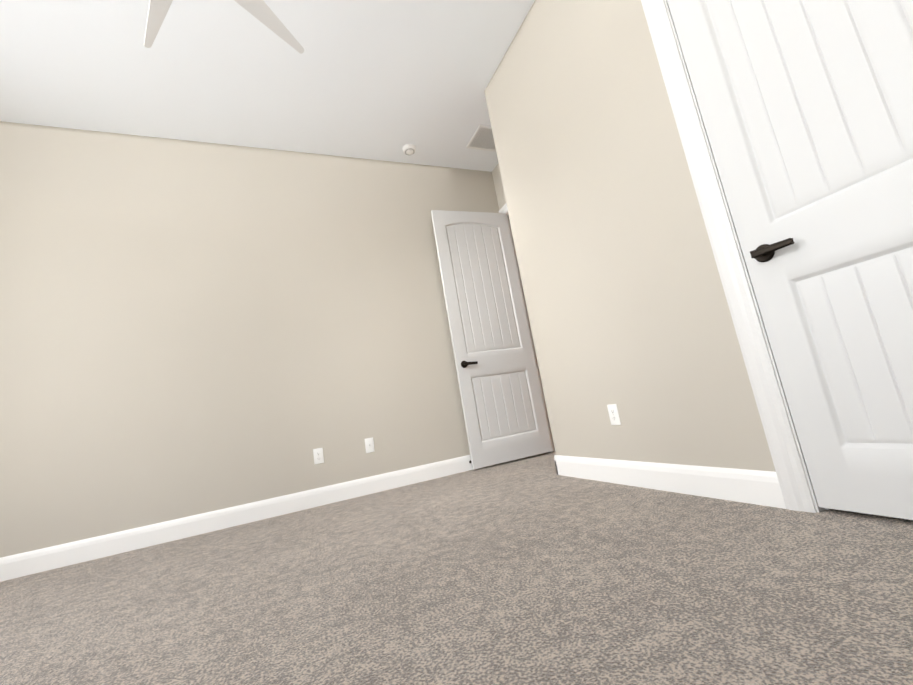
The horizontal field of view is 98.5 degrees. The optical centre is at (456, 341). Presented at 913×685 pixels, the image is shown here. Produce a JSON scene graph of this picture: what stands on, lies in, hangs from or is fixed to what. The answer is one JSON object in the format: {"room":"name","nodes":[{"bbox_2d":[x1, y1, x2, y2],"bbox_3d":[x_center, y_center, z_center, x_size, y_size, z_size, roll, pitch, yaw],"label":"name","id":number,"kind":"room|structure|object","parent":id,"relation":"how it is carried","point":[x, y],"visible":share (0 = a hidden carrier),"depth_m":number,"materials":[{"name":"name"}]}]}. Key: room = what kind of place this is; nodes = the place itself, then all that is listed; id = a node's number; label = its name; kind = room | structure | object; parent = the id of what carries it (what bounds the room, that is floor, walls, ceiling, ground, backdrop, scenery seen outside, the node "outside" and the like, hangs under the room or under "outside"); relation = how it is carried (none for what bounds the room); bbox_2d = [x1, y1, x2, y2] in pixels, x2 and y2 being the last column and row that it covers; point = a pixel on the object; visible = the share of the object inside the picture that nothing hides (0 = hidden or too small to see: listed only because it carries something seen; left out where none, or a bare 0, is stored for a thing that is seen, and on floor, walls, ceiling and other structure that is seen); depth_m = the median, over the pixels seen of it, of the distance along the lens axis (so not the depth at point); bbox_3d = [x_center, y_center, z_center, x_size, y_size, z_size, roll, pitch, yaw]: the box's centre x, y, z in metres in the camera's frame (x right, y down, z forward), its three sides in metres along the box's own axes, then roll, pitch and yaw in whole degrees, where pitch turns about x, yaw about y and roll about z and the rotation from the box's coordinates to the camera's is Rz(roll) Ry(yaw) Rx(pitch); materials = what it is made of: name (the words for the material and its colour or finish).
{"room":"empty bedroom","nodes":[
{"label":"empty bedroom","id":0,"kind":"room"},
{"bbox_2d":[0,121,498,557],"bbox_3d":[-1.404,-0.199,3.260,4.650,3.030,0.120,-5,-10,-24],"label":"wall","id":1,"kind":"structure","parent":0,"point":[189,328],"depth_m":2.98,"materials":[{"name":"paint"}]},
{"bbox_2d":[0,455,490,581],"bbox_3d":[-1.147,1.197,2.959,4.410,0.130,0.014,-5,-10,-24],"label":"baseboard","id":2,"kind":"structure","parent":1,"relation":"attached to","point":[53,557],"depth_m":2.71,"materials":[{"name":"white wood"}]},
{"bbox_2d":[313,448,323,463],"bbox_3d":[-1.075,0.894,3.065,0.071,0.116,0.008,-5,-10,-24],"label":"electrical outlet","id":3,"kind":"object","parent":1,"relation":"attached to","point":[318,456],"visible":1,"depth_m":3.06,"materials":[{"name":"white plastic"}]},
{"bbox_2d":[365,437,374,452],"bbox_3d":[-0.710,0.853,3.223,0.071,0.116,0.014,-5,-10,-24],"label":"electrical outlet","id":4,"kind":"object","parent":1,"relation":"attached to","point":[369,444],"visible":1,"depth_m":3.22,"materials":[{"name":"white plastic"}]},
{"bbox_2d":[0,0,534,171],"bbox_3d":[1.094,-1.939,4.955,10.850,0.120,7.990,-5,-10,-24],"label":"ceiling","id":5,"kind":"structure","parent":0,"point":[384,80],"depth_m":2.71,"materials":[{"name":"paint"}]},
{"bbox_2d":[144,0,303,53],"bbox_3d":[-1.170,-1.799,1.583,1.211,0.547,1.227,-5,-10,-24],"label":"ceiling fan","id":6,"kind":"object","parent":5,"relation":"hanging from","point":[262,12],"visible":1,"depth_m":1.94,"materials":[{"name":"white wood"}]},
{"bbox_2d":[402,144,415,154],"bbox_3d":[-0.446,-1.810,3.733,0.128,0.044,0.128,-5,-10,-24],"label":"smoke detector","id":7,"kind":"object","parent":5,"relation":"attached to","point":[408,149],"visible":1,"depth_m":3.70,"materials":[{"name":"white plastic"}]},
{"bbox_2d":[466,125,495,151],"bbox_3d":[0.303,-1.941,3.783,0.330,0.012,0.310,-5,-10,-24],"label":"ceiling vent","id":8,"kind":"object","parent":5,"relation":"in","point":[482,138],"visible":0.71,"depth_m":3.79,"materials":[{"name":"white metal"}]},
{"bbox_2d":[0,452,912,684],"bbox_3d":[-0.482,0.926,1.312,4.590,0.100,3.840,-5,-10,-24],"label":"floor","id":9,"kind":"structure","parent":0,"point":[534,570],"depth_m":1.19,"materials":[{"name":"carpet"}]},
{"bbox_2d":[492,163,505,209],"bbox_3d":[1.385,-0.798,2.435,0.120,3.030,3.720,-5,-10,-24],"label":"wall","id":10,"kind":"structure","parent":0,"point":[499,188],"depth_m":4.23,"materials":[{"name":"paint"}]},
{"bbox_2d":[499,203,555,452],"bbox_3d":[0.916,-0.277,3.612,0.156,2.556,1.019,-5,-10,-24],"label":"door frame","id":11,"kind":"structure","parent":10,"relation":"attached to","point":[504,209],"depth_m":3.97,"materials":[{"name":"white wood"}]},
{"bbox_2d":[431,210,552,468],"bbox_3d":[0.334,-0.113,3.776,0.834,2.441,0.148,-5,-10,-23],"label":"entry door","id":12,"kind":"structure","parent":11,"relation":"in","point":[505,418],"depth_m":3.74,"materials":[{"name":"white wood"}]},
{"bbox_2d":[484,0,775,471],"bbox_3d":[1.034,-0.857,1.749,0.120,3.030,2.720,-5,-10,-24],"label":"wall","id":13,"kind":"structure","parent":0,"point":[629,314],"depth_m":2.10,"materials":[{"name":"paint"}]},
{"bbox_2d":[607,404,620,424],"bbox_3d":[0.880,0.412,2.202,0.008,0.116,0.071,-5,-10,-24],"label":"electrical outlet","id":14,"kind":"object","parent":13,"relation":"attached to","point":[613,414],"visible":1,"depth_m":2.20,"materials":[{"name":"white plastic"}]},
{"bbox_2d":[554,455,785,508],"bbox_3d":[0.950,0.705,2.092,0.014,0.130,1.393,-5,-10,-24],"label":"baseboard","id":15,"kind":"structure","parent":13,"relation":"attached to","point":[759,487],"depth_m":1.82,"materials":[{"name":"white wood"}]},
{"bbox_2d":[641,0,830,512],"bbox_3d":[1.253,-0.723,1.256,0.138,2.534,0.957,-5,-10,-24],"label":"door frame","id":16,"kind":"structure","parent":13,"relation":"attached to","point":[792,473],"depth_m":1.55,"materials":[{"name":"white wood"}]},
{"bbox_2d":[667,0,912,519],"bbox_3d":[1.232,-0.682,1.232,0.148,2.419,0.772,-5,-10,-24],"label":"closet door","id":17,"kind":"structure","parent":13,"relation":"in","point":[806,108],"depth_m":1.30,"materials":[{"name":"white wood"}]}
]}

